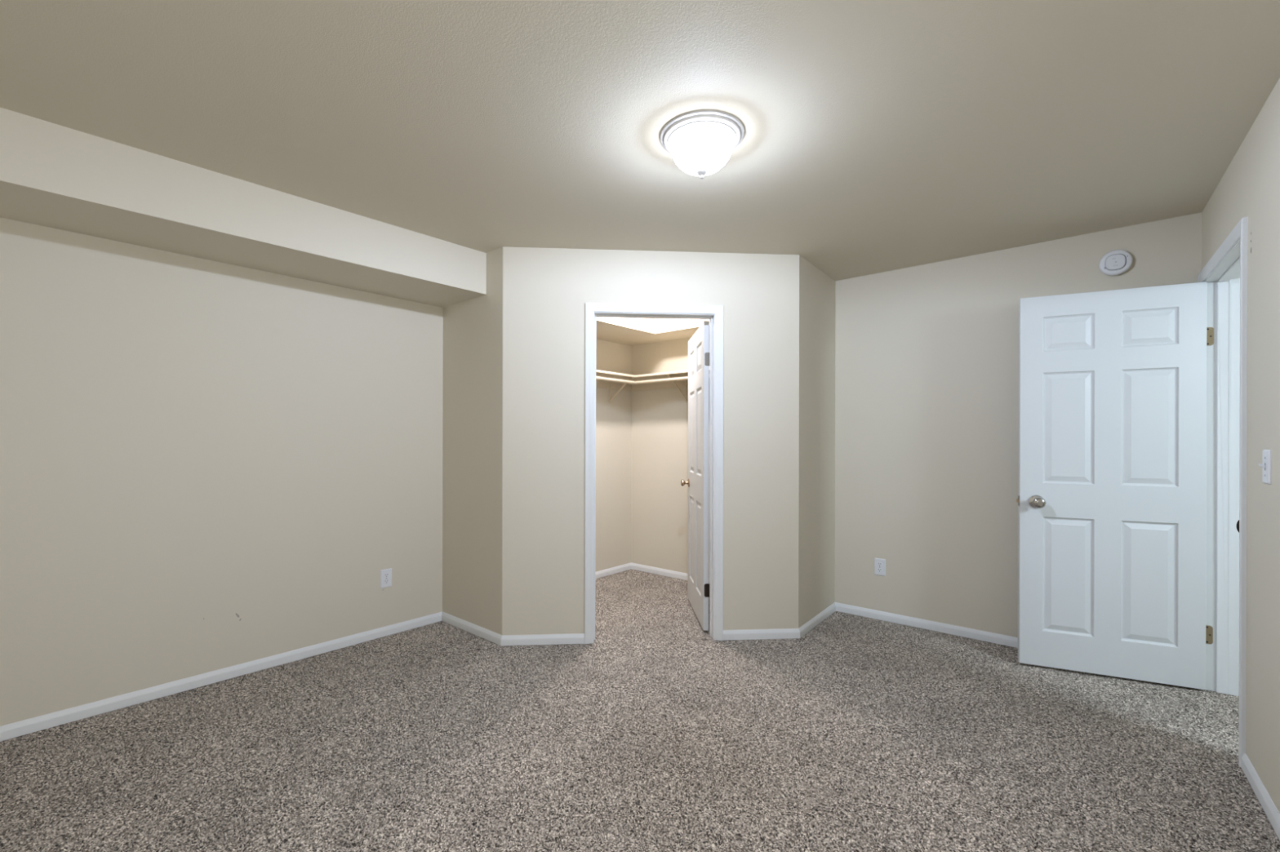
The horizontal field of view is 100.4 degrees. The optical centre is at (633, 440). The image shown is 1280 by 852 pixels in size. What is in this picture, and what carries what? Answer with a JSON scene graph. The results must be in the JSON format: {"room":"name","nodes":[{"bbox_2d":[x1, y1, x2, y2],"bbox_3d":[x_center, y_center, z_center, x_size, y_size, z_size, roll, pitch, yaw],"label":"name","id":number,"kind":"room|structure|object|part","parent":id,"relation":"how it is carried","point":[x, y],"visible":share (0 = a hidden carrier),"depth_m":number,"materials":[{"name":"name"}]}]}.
{"room":"empty bedroom","nodes":[
{"label":"empty bedroom","id":0,"kind":"room"},
{"bbox_2d":[0,217,631,742],"bbox_3d":[-1.640,0.030,3.387,0.116,2.450,5.027,0,0,41],"label":"wall","id":1,"kind":"structure","parent":0,"point":[206,465],"depth_m":2.68,"materials":[{"name":"beige paint"}]},
{"bbox_2d":[0,611,442,741],"bbox_3d":[-2.247,1.205,2.599,0.012,0.058,2.844,0,0,41],"label":"baseboard","id":2,"kind":"structure","parent":1,"relation":"attached to","point":[29,726],"depth_m":2.66,"materials":[{"name":"white paint"}]},
{"bbox_2d":[380,568,391,588],"bbox_3d":[-1.566,0.872,3.380,0.008,0.116,0.072,0,0,41],"label":"wall outlet","id":3,"kind":"object","parent":1,"relation":"attached to","point":[385,575],"visible":1,"depth_m":3.38,"materials":[{"name":"white plastic"}]},
{"bbox_2d":[383,579,389,583],"bbox_3d":[-1.564,0.892,3.379,0.003,0.025,0.034,0,0,41],"label":"receptacle","id":4,"kind":"object","parent":3,"relation":"attached to","point":[385,581],"depth_m":3.38,"materials":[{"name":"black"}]},
{"bbox_2d":[383,573,389,577],"bbox_3d":[-1.564,0.853,3.379,0.003,0.025,0.034,0,0,41],"label":"receptacle","id":5,"kind":"object","parent":3,"relation":"attached to","point":[385,575],"depth_m":3.38,"materials":[{"name":"white plastic"}]},
{"bbox_2d":[595,563,631,578],"bbox_3d":[-0.623,1.207,4.459,0.012,0.058,1.842,0,0,41],"label":"baseboard","id":6,"kind":"structure","parent":1,"relation":"attached to","point":[618,569],"depth_m":4.95,"materials":[{"name":"white paint"}]},
{"bbox_2d":[595,369,688,403],"bbox_3d":[0.082,-0.461,3.931,1.772,0.239,1.780,0,0,41],"label":"closet shelf","id":7,"kind":"object","parent":1,"relation":"attached to","point":[599,384],"visible":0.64,"depth_m":4.79,"materials":[{"name":"beige paint"}]},
{"bbox_2d":[595,375,634,384],"bbox_3d":[-0.514,-0.522,4.187,0.034,0.034,1.550,0,0,41],"label":"closet rod","id":8,"kind":"object","parent":7,"relation":"attached to","point":[597,378],"visible":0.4,"depth_m":4.57,"materials":[{"name":"beige paint"}]},
{"bbox_2d":[634,376,688,384],"bbox_3d":[0.584,-0.520,4.308,1.544,0.034,0.034,0,0,40],"label":"closet rod","id":9,"kind":"object","parent":7,"relation":"attached to","point":[681,378],"visible":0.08,"depth_m":4.58,"materials":[{"name":"beige paint"}]},
{"bbox_2d":[0,107,709,346],"bbox_3d":[-0.898,-1.049,2.757,1.856,0.268,4.841,0,0,41],"label":"soffit","id":10,"kind":"structure","parent":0,"point":[53,175],"depth_m":2.41,"materials":[{"name":"beige paint"}]},
{"bbox_2d":[442,247,502,635],"bbox_3d":[-1.014,0.031,3.495,0.687,2.450,0.122,0,0,41],"label":"wall","id":11,"kind":"structure","parent":0,"point":[473,349],"depth_m":3.42,"materials":[{"name":"beige paint"}]},
{"bbox_2d":[441,612,502,645],"bbox_3d":[-1.058,1.207,3.445,0.692,0.058,0.012,0,0,41],"label":"baseboard","id":12,"kind":"structure","parent":11,"relation":"attached to","point":[492,637],"depth_m":3.42,"materials":[{"name":"white paint"}]},
{"bbox_2d":[0,0,1279,280],"bbox_3d":[0.554,-1.229,1.557,6.000,0.120,5.320,0,0,41],"label":"ceiling","id":13,"kind":"structure","parent":0,"point":[880,135],"depth_m":1.87,"materials":[{"name":"beige paint"}]},
{"bbox_2d":[659,110,744,179],"bbox_3d":[0.262,-1.087,2.046,0.322,0.167,0.322,0,0,41],"label":"ceiling light","id":14,"kind":"object","parent":13,"relation":"attached to","point":[700,143],"visible":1,"depth_m":1.97,"materials":[{"name":"white glass"}]},
{"bbox_2d":[0,568,1279,851],"bbox_3d":[0.548,1.289,1.559,6.000,0.103,5.320,0,0,41],"label":"floor","id":15,"kind":"structure","parent":0,"point":[855,733],"depth_m":2.10,"materials":[{"name":"carpet"}]},
{"bbox_2d":[502,246,799,646],"bbox_3d":[0.120,0.034,3.351,1.838,2.450,0.120,0,0,-4],"label":"wall","id":16,"kind":"structure","parent":0,"point":[546,291],"depth_m":3.28,"materials":[{"name":"beige paint"}]},
{"bbox_2d":[501,633,584,645],"bbox_3d":[-0.549,1.208,3.239,0.501,0.058,0.012,0,0,-4],"label":"baseboard","id":17,"kind":"structure","parent":16,"relation":"attached to","point":[576,638],"depth_m":3.23,"materials":[{"name":"white paint"}]},
{"bbox_2d":[584,302,724,644],"bbox_3d":[0.126,0.199,3.353,0.857,2.080,0.153,0,0,-4],"label":"door frame","id":18,"kind":"structure","parent":16,"relation":"attached to","point":[715,313],"depth_m":3.31,"materials":[{"name":"white paint"}]},
{"bbox_2d":[680,320,709,631],"bbox_3d":[0.456,0.227,3.800,0.162,2.000,0.731,0,0,-2],"label":"door","id":19,"kind":"structure","parent":16,"relation":"in","point":[698,481],"depth_m":3.63,"materials":[{"name":"white paint"}]},
{"bbox_3d":[0.395,0.324,4.098,0.064,0.064,0.064,0,0,-2],"label":"knob","id":20,"kind":"part","parent":19,"relation":"part of","materials":[{"name":"brown metal"}]},
{"bbox_2d":[723,628,799,640],"bbox_3d":[0.800,1.211,3.334,0.489,0.058,0.012,0,0,-4],"label":"baseboard","id":21,"kind":"structure","parent":16,"relation":"attached to","point":[785,633],"depth_m":3.33,"materials":[{"name":"white paint"}]},
{"bbox_2d":[798,255,835,628],"bbox_3d":[1.213,0.036,3.670,0.120,2.450,0.705,0,0,38],"label":"wall","id":22,"kind":"structure","parent":0,"point":[816,496],"depth_m":3.60,"materials":[{"name":"beige paint"}]},
{"bbox_2d":[799,602,835,638],"bbox_3d":[1.259,1.212,3.627,0.012,0.058,0.707,0,0,38],"label":"baseboard","id":23,"kind":"structure","parent":22,"relation":"attached to","point":[805,628],"depth_m":3.59,"materials":[{"name":"white paint"}]},
{"bbox_2d":[631,212,1201,638],"bbox_3d":[2.204,0.038,3.373,5.699,2.450,0.115,0,0,40],"label":"wall","id":24,"kind":"structure","parent":0,"point":[926,356],"depth_m":3.51,"materials":[{"name":"beige paint"}]},
{"bbox_2d":[631,562,709,583],"bbox_3d":[0.673,1.210,4.569,1.822,0.058,0.012,0,0,40],"label":"baseboard","id":25,"kind":"structure","parent":24,"relation":"attached to","point":[681,575],"depth_m":4.92,"materials":[{"name":"white paint"}]},
{"bbox_2d":[874,558,885,576],"bbox_3d":[1.711,0.878,3.704,0.072,0.116,0.008,0,0,40],"label":"wall outlet","id":26,"kind":"object","parent":24,"relation":"attached to","point":[879,564],"visible":1,"depth_m":3.70,"materials":[{"name":"white plastic"}]},
{"bbox_2d":[835,602,1017,648],"bbox_3d":[2.180,1.214,3.310,1.850,0.058,0.012,0,0,40],"label":"baseboard","id":27,"kind":"structure","parent":24,"relation":"attached to","point":[1012,642],"depth_m":3.50,"materials":[{"name":"white paint"}]},
{"bbox_2d":[1098,249,1132,275],"bbox_3d":[2.635,-0.973,2.915,0.137,0.137,0.039,0,0,40],"label":"smoke detector","id":28,"kind":"object","parent":24,"relation":"attached to","point":[1117,262],"visible":1,"depth_m":2.90,"materials":[{"name":"white plastic"}]},
{"bbox_2d":[1201,78,1279,813],"bbox_3d":[1.369,0.038,0.763,0.116,2.450,4.984,0,0,39],"label":"wall","id":29,"kind":"structure","parent":0,"point":[1249,188],"depth_m":1.88,"materials":[{"name":"beige paint"}]},
{"bbox_2d":[1016,281,1213,689],"bbox_3d":[2.506,0.222,2.806,0.812,2.020,0.182,0,0,25],"label":"door","id":30,"kind":"structure","parent":29,"relation":"in","point":[1111,500],"depth_m":2.78,"materials":[{"name":"white paint"}]},
{"bbox_3d":[2.193,0.334,2.891,0.074,0.074,0.074,0,0,25],"label":"knob","id":31,"kind":"part","parent":30,"relation":"part of","materials":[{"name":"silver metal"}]},
{"bbox_2d":[1197,217,1247,767],"bbox_3d":[2.654,0.198,2.333,0.149,2.094,0.897,0,0,39],"label":"door frame","id":32,"kind":"structure","parent":29,"relation":"attached to","point":[1225,273],"depth_m":2.62,"materials":[{"name":"white paint"}]},
{"bbox_3d":[2.365,0.332,2.063,0.044,0.056,0.003,0,0,39],"label":"strike plate","id":33,"kind":"part","parent":32,"relation":"part of","materials":[{"name":"silver metal"}]},
{"bbox_2d":[1241,753,1279,840],"bbox_3d":[1.061,1.214,0.490,0.012,0.058,3.971,0,0,39],"label":"baseboard","id":34,"kind":"structure","parent":29,"relation":"attached to","point":[1260,790],"depth_m":1.82,"materials":[{"name":"white paint"}]},
{"bbox_2d":[1257,449,1271,484],"bbox_3d":[2.139,0.088,1.812,0.022,0.116,0.074,0,0,39],"label":"light switch","id":35,"kind":"object","parent":29,"relation":"attached to","point":[1266,477],"visible":1,"depth_m":1.80,"materials":[{"name":"white plastic"}]},
{"bbox_3d":[2.145,0.088,1.807,0.006,0.116,0.074,0,0,39],"label":"plate","id":36,"kind":"part","parent":35,"relation":"part of","materials":[{"name":"white plastic"}]}
]}

